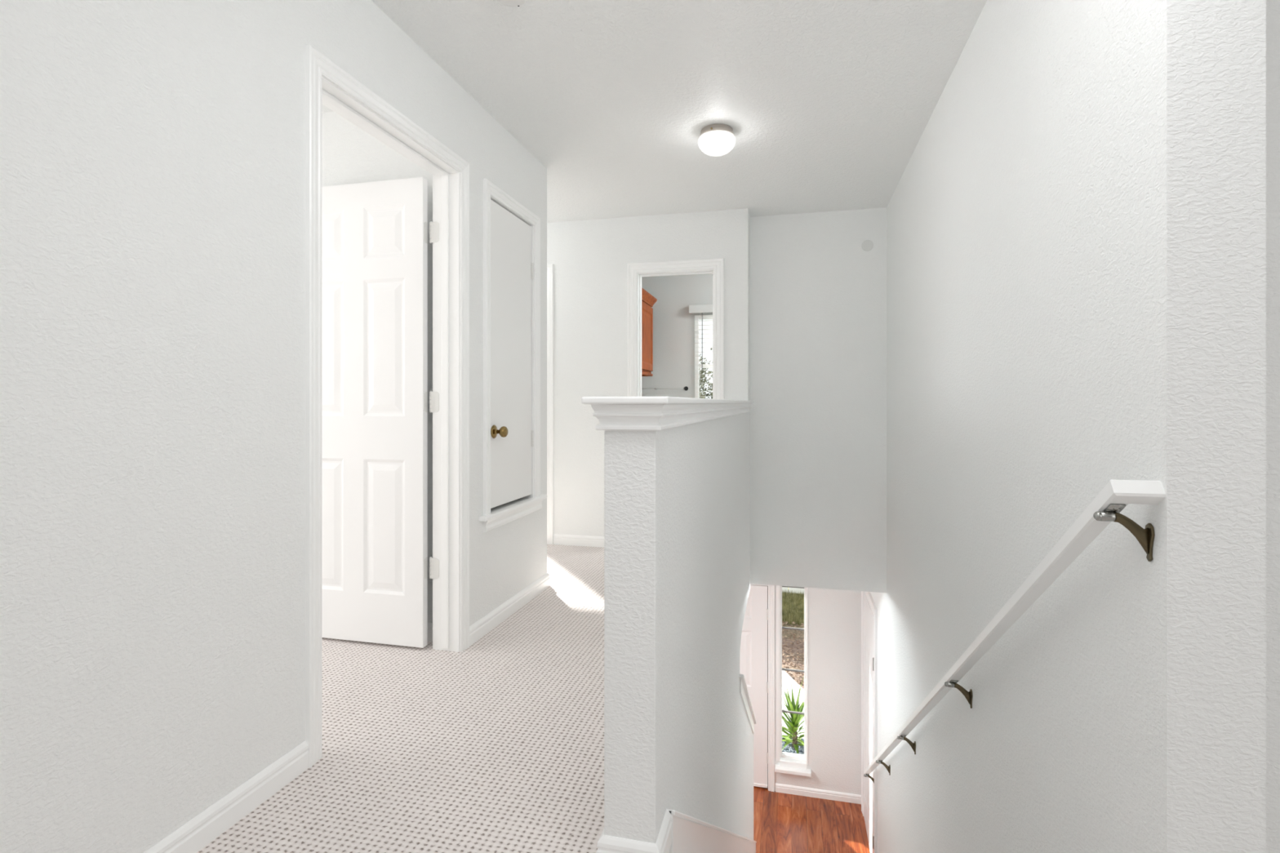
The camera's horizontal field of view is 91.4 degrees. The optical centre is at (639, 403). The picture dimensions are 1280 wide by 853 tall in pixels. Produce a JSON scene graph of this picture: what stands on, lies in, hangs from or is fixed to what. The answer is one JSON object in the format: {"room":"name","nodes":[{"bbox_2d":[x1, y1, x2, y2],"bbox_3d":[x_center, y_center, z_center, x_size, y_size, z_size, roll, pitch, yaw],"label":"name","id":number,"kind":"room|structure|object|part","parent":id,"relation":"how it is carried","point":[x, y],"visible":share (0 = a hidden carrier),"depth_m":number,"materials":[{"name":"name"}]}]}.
{"room":"upstairs hallway landing","nodes":[
{"label":"upstairs hallway landing","id":0,"kind":"room"},
{"bbox_2d":[0,0,546,852],"bbox_3d":[-1.832,-0.150,-1.397,0.120,2.440,10.420,0,0,14],"label":"wall","id":1,"kind":"structure","parent":0,"point":[153,152],"depth_m":1.42,"materials":[{"name":"paint"}]},
{"bbox_2d":[143,740,309,852],"bbox_3d":[-1.987,1.031,-2.320,0.014,0.078,8.553,0,0,14],"label":"baseboard","id":2,"kind":"structure","parent":1,"relation":"attached to","point":[206,826],"depth_m":1.59,"materials":[{"name":"white paint"}]},
{"bbox_2d":[305,44,469,767],"bbox_3d":[-1.303,0.009,2.395,0.919,2.122,0.934,0,0,14],"label":"door","id":3,"kind":"structure","parent":1,"relation":"in","point":[366,243],"depth_m":2.71,"materials":[{"name":"white paint"}]},
{"bbox_3d":[-0.999,0.009,2.322,0.018,2.122,0.934,0,0,14],"label":"casing","id":4,"kind":"part","parent":3,"relation":"part of","materials":[{"name":"white paint"}]},
{"bbox_2d":[479,177,546,532],"bbox_3d":[-0.677,-0.220,3.224,0.182,1.640,0.743,0,0,14],"label":"door","id":5,"kind":"structure","parent":1,"relation":"in","point":[511,231],"depth_m":3.18,"materials":[{"name":"white paint"}]},
{"bbox_3d":[-0.663,0.138,3.003,0.051,0.054,0.054,0,0,14],"label":"knob","id":6,"kind":"part","parent":5,"relation":"part of","materials":[{"name":"gold metal"}]},
{"bbox_3d":[-0.637,0.532,3.215,0.044,0.022,0.743,0,0,14],"label":"sill","id":7,"kind":"part","parent":5,"relation":"part of","materials":[{"name":"white paint"}]},
{"bbox_2d":[322,111,432,623],"bbox_3d":[-2.603,-0.150,3.283,3.590,2.440,0.120,0,0,14],"label":"wall","id":8,"kind":"structure","parent":0,"point":[350,154],"depth_m":2.88,"materials":[{"name":"paint"}]},
{"bbox_2d":[427,573,550,646],"bbox_3d":[-2.399,1.031,3.630,3.624,0.078,0.946,0,0,14],"label":"baseboard","id":9,"kind":"structure","parent":8,"relation":"attached to","point":[482,627],"depth_m":3.08,"materials":[{"name":"white paint"}]},
{"bbox_2d":[196,544,604,852],"bbox_3d":[-1.239,1.195,0.301,8.950,0.250,14.300,0,0,14],"label":"floor","id":10,"kind":"structure","parent":0,"point":[495,744],"depth_m":1.95,"materials":[{"name":"carpet"}]},
{"bbox_2d":[546,208,749,551],"bbox_3d":[-1.802,-0.150,5.079,5.300,2.440,0.120,0,0,14],"label":"wall","id":11,"kind":"structure","parent":0,"point":[590,259],"depth_m":4.65,"materials":[{"name":"paint"}]},
{"bbox_2d":[546,263,553,544],"bbox_3d":[-1.099,0.009,4.899,0.942,2.121,0.138,0,0,14],"label":"door","id":12,"kind":"structure","parent":11,"relation":"in","point":[549,267],"depth_m":4.73,"materials":[{"name":"white paint"}]},
{"bbox_2d":[553,533,604,547],"bbox_3d":[-0.372,1.031,4.663,0.575,0.078,0.014,0,0,14],"label":"baseboard","id":13,"kind":"structure","parent":11,"relation":"attached to","point":[560,540],"depth_m":4.68,"materials":[{"name":"white paint"}]},
{"bbox_2d":[627,257,724,399],"bbox_3d":[0.266,0.022,4.567,0.706,2.096,0.138,0,0,14],"label":"door frame","id":14,"kind":"structure","parent":11,"relation":"in","point":[636,271],"depth_m":4.53,"materials":[{"name":"white paint"}]},
{"bbox_2d":[322,0,986,222],"bbox_3d":[-1.239,-1.420,0.301,8.950,0.100,14.300,0,0,14],"label":"ceiling","id":15,"kind":"structure","parent":0,"point":[827,104],"depth_m":2.70,"materials":[{"name":"paint"}]},
{"bbox_2d":[496,0,526,7],"bbox_3d":[-0.430,-1.353,2.065,0.124,0.034,0.124,0,0,14],"label":"smoke detector","id":16,"kind":"object","parent":15,"relation":"attached to","point":[513,3],"visible":1,"depth_m":2.09,"materials":[{"name":"white plastic"}]},
{"bbox_2d":[697,124,735,156],"bbox_3d":[0.386,-1.310,3.143,0.187,0.120,0.187,0,0,14],"label":"ceiling lamp","id":17,"kind":"object","parent":15,"relation":"attached to","point":[714,140],"visible":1,"depth_m":3.08,"materials":[{"name":"white glass"}]},
{"bbox_2d":[641,273,712,397],"bbox_3d":[1.294,-0.150,6.385,2.900,2.440,0.120,0,0,14],"label":"wall","id":18,"kind":"structure","parent":0,"point":[673,326],"depth_m":6.55,"materials":[{"name":"paint"}]},
{"bbox_2d":[694,315,712,398],"bbox_3d":[0.951,-0.285,6.422,0.855,1.260,0.130,0,0,14],"label":"window","id":19,"kind":"structure","parent":18,"relation":"in","point":[696,318],"depth_m":6.51,"materials":[{"name":"white paint"}]},
{"bbox_2d":[688,304,712,392],"bbox_3d":[0.939,-0.369,6.366,0.881,1.278,0.085,0,0,14],"label":"window blind","id":20,"kind":"object","parent":19,"relation":"attached to","point":[697,308],"visible":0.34,"depth_m":6.42,"materials":[{"name":"grey plastic"}]},
{"bbox_2d":[604,403,753,843],"bbox_3d":[0.416,1.886,3.231,0.122,3.768,3.724,0,0,14],"label":"wall","id":21,"kind":"structure","parent":0,"point":[678,735],"depth_m":1.62,"materials":[{"name":"paint"}]},
{"bbox_2d":[596,808,671,852],"bbox_3d":[0.337,1.031,2.909,0.149,0.078,3.088,0,0,14],"label":"baseboard","id":22,"kind":"structure","parent":21,"relation":"attached to","point":[606,843],"depth_m":1.42,"materials":[{"name":"white paint"}]},
{"bbox_2d":[581,396,753,431],"bbox_3d":[0.331,0.024,2.897,0.200,0.076,3.114,0,0,14],"label":"trim","id":23,"kind":"structure","parent":21,"relation":"attached to","point":[613,413],"depth_m":1.42,"materials":[{"name":"white paint"}]},
{"bbox_2d":[667,808,756,852],"bbox_3d":[0.502,2.382,3.284,0.021,2.777,3.620,0,0,14],"label":"trim","id":24,"kind":"structure","parent":21,"relation":"attached to","point":[690,834],"depth_m":2.01,"materials":[{"name":"white paint"}]},
{"bbox_2d":[738,673,756,733],"bbox_3d":[0.670,2.085,4.283,0.180,1.028,1.320,0,0,14],"label":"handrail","id":25,"kind":"structure","parent":21,"relation":"attached to","point":[744,692],"depth_m":4.08,"materials":[{"name":"white paint"}]},
{"bbox_2d":[753,786,870,852],"bbox_3d":[-1.332,3.820,3.529,5.945,0.100,6.430,0,0,14],"label":"floor","id":26,"kind":"structure","parent":0,"point":[784,823],"depth_m":5.58,"materials":[{"name":"brown wood"}]},
{"bbox_2d":[749,207,886,592],"bbox_3d":[1.213,-0.020,4.516,1.065,2.700,0.210,0,0,14],"label":"wall","id":27,"kind":"structure","parent":0,"point":[818,299],"depth_m":4.48,"materials":[{"name":"paint"}]},
{"bbox_2d":[861,240,873,251],"bbox_3d":[1.603,-1.110,4.404,0.080,0.080,0.004,0,0,14],"label":"cover plate","id":28,"kind":"object","parent":27,"relation":"attached to","point":[867,245],"visible":1,"depth_m":4.40,"materials":[{"name":"white plastic"}]},
{"bbox_2d":[774,585,861,795],"bbox_3d":[-0.684,2.550,6.619,5.745,2.440,0.120,0,0,14],"label":"wall","id":29,"kind":"structure","parent":0,"point":[834,615],"depth_m":5.94,"materials":[{"name":"paint"}]},
{"bbox_2d":[739,583,774,791],"bbox_3d":[0.804,2.738,6.248,1.063,2.065,0.138,0,0,14],"label":"door","id":30,"kind":"structure","parent":29,"relation":"in","point":[757,659],"depth_m":6.12,"materials":[{"name":"white paint"}]},
{"bbox_3d":[0.790,2.738,6.189,1.063,2.065,0.018,0,0,14],"label":"casing","id":31,"kind":"part","parent":30,"relation":"part of","materials":[{"name":"white paint"}]},
{"bbox_2d":[774,585,811,777],"bbox_3d":[1.477,2.507,6.040,0.338,2.075,0.165,0,0,14],"label":"window","id":32,"kind":"structure","parent":29,"relation":"in","point":[791,767],"depth_m":6.05,"materials":[{"name":"white paint"}]},
{"bbox_3d":[1.471,3.501,6.015,0.338,0.088,0.115,0,0,14],"label":"sill","id":33,"kind":"part","parent":32,"relation":"part of","materials":[{"name":"white paint"}]},
{"bbox_3d":[1.492,2.487,6.090,0.253,1.935,0.060,0,0,14],"label":"frame","id":34,"kind":"part","parent":32,"relation":"part of","materials":[{"name":"white paint"}]},
{"bbox_2d":[775,782,861,804],"bbox_3d":[1.691,3.731,5.923,0.800,0.078,0.110,0,0,14],"label":"baseboard","id":35,"kind":"structure","parent":29,"relation":"attached to","point":[780,788],"depth_m":5.96,"materials":[{"name":"white paint"}]},
{"bbox_2d":[870,0,1266,852],"bbox_3d":[1.597,1.200,3.535,0.145,5.140,5.035,0,0,14],"label":"wall","id":36,"kind":"structure","parent":0,"point":[1076,222],"depth_m":1.41,"materials":[{"name":"paint"}]},
{"bbox_2d":[861,591,877,852],"bbox_3d":[1.945,2.687,5.321,0.023,2.166,0.951,0,0,14],"label":"door","id":37,"kind":"structure","parent":36,"relation":"in","point":[868,609],"depth_m":5.27,"materials":[{"name":"white paint"}]},
{"bbox_2d":[863,479,1165,783],"bbox_3d":[1.363,1.588,3.074,0.092,2.895,4.022,0,0,14],"label":"handrail","id":38,"kind":"object","parent":36,"relation":"attached to","point":[1106,507],"visible":0.94,"depth_m":1.43,"materials":[{"name":"white paint"}]},
{"bbox_3d":[1.834,2.984,4.947,0.060,0.075,0.010,0,0,14],"label":"arm","id":39,"kind":"part","parent":38,"relation":"part of","materials":[{"name":"brown metal"}]},
{"bbox_3d":[1.659,2.463,4.228,0.060,0.075,0.010,0,0,14],"label":"arm","id":40,"kind":"part","parent":38,"relation":"part of","materials":[{"name":"brown metal"}]},
{"bbox_3d":[1.449,1.836,3.363,0.060,0.075,0.010,0,0,14],"label":"arm","id":41,"kind":"part","parent":38,"relation":"part of","materials":[{"name":"brown metal"}]},
{"bbox_3d":[1.477,1.852,3.356,0.005,0.071,0.026,0,0,14],"label":"wall plate","id":42,"kind":"part","parent":38,"relation":"part of","materials":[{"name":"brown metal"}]},
{"bbox_3d":[1.194,1.076,2.313,0.060,0.075,0.010,0,0,14],"label":"arm","id":43,"kind":"part","parent":38,"relation":"part of","materials":[{"name":"brown metal"}]},
{"bbox_3d":[1.222,1.092,2.307,0.005,0.071,0.026,0,0,14],"label":"wall plate","id":44,"kind":"part","parent":38,"relation":"part of","materials":[{"name":"brown metal"}]},
{"bbox_3d":[0.914,0.242,1.162,0.060,0.075,0.010,0,0,14],"label":"arm","id":45,"kind":"part","parent":38,"relation":"part of","materials":[{"name":"brown metal"}]},
{"bbox_3d":[0.942,0.257,1.155,0.005,0.071,0.026,0,0,14],"label":"wall plate","id":46,"kind":"part","parent":38,"relation":"part of","materials":[{"name":"brown metal"}]},
{"bbox_2d":[1266,0,1279,852],"bbox_3d":[2.210,-0.150,1.068,2.210,2.440,0.120,0,0,14],"label":"wall","id":47,"kind":"structure","parent":0,"point":[1273,6],"depth_m":1.24,"materials":[{"name":"paint"}]},
{"bbox_3d":[-0.344,-0.150,6.037,0.120,2.440,2.430,0,0,14],"label":"wall","id":48,"kind":"structure","parent":0,"visible":0},
{"bbox_2d":[641,287,657,376],"bbox_3d":[-0.160,-0.672,5.802,0.350,0.795,1.400,0,0,14],"label":"upper cabinet","id":49,"kind":"object","parent":48,"relation":"attached to","point":[648,300],"visible":0.22,"depth_m":6.14,"materials":[{"name":"brown wood"}]},
{"bbox_3d":[-0.177,-0.288,5.806,0.314,0.027,1.328,0,0,14],"label":"light rail","id":50,"kind":"part","parent":49,"relation":"part of","materials":[{"name":"brown wood"}]},
{"bbox_3d":[0.048,-0.645,6.081,0.019,0.640,0.630,0,0,14],"label":"cabinet door","id":51,"kind":"part","parent":49,"relation":"part of","materials":[{"name":"brown wood"}]},
{"bbox_3d":[-0.160,-1.028,5.802,0.350,0.085,1.400,0,0,14],"label":"crown","id":52,"kind":"part","parent":49,"relation":"part of","materials":[{"name":"brown wood"}]},
{"bbox_2d":[641,386,688,390],"bbox_3d":[0.181,-0.152,6.569,0.650,0.044,0.047,0,0,14],"label":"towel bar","id":53,"kind":"object","parent":48,"relation":"attached to","point":[686,388],"visible":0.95,"depth_m":6.53,"materials":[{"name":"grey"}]},
{"bbox_3d":[0.165,-0.152,6.556,0.625,0.009,0.009,0,0,14],"label":"rod","id":54,"kind":"part","parent":53,"relation":"part of","materials":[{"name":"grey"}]},
{"label":"outside","id":55,"kind":"structure","parent":0,"visible":0},
{"bbox_2d":[782,590,804,688],"bbox_3d":[4.087,3.920,16.820,18.000,0.100,22.000,0,0,14],"label":"ground","id":56,"kind":"structure","parent":55,"point":[801,637],"depth_m":9.97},
{"bbox_2d":[699,347,712,399],"bbox_3d":[1.531,1.216,15.123,3.796,5.623,4.008,0,0,2],"label":"tree","id":57,"kind":"object","parent":56,"relation":"on","point":[703,395],"visible":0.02,"depth_m":15.43,"materials":[{"name":"green plant"}]},
{"bbox_2d":[782,590,804,625],"bbox_3d":[3.000,3.865,11.902,2.047,0.130,1.799,0,0,14],"label":"grass","id":58,"kind":"structure","parent":56,"relation":"on","point":[790,608],"depth_m":11.82,"materials":[{"name":"green plant"}]},
{"bbox_2d":[782,621,804,684],"bbox_3d":[2.429,3.847,9.553,2.041,0.061,2.942,0,0,14],"label":"fallen leaves","id":59,"kind":"object","parent":56,"relation":"on","point":[783,622],"visible":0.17,"depth_m":9.74,"materials":[{"name":"brown plant"}]},
{"bbox_2d":[782,586,804,593],"bbox_3d":[3.075,3.810,12.940,7.985,0.420,0.200,0,0,14],"label":"kerb","id":60,"kind":"object","parent":56,"relation":"on","point":[797,590],"depth_m":12.82,"materials":[{"name":"white paint"}]},
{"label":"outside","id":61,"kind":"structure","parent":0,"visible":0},
{"bbox_2d":[782,670,804,738],"bbox_3d":[1.478,3.920,8.730,3.750,0.100,4.985,0,0,14],"label":"path","id":62,"kind":"structure","parent":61,"point":[786,678],"depth_m":8.35,"materials":[{"name":"white concrete"}]},
{"bbox_2d":[782,675,804,754],"bbox_3d":[1.659,3.372,6.758,0.782,0.995,0.847,0,0,-17],"label":"yucca","id":63,"kind":"object","parent":62,"relation":"on","point":[792,743],"visible":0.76,"depth_m":6.76,"materials":[{"name":"green plant"}]},
{"bbox_3d":[1.675,3.610,6.776,0.058,0.282,0.058,0,0,-31],"label":"stem","id":64,"kind":"part","parent":63,"relation":"part of","materials":[{"name":"brown plant"}]}
]}

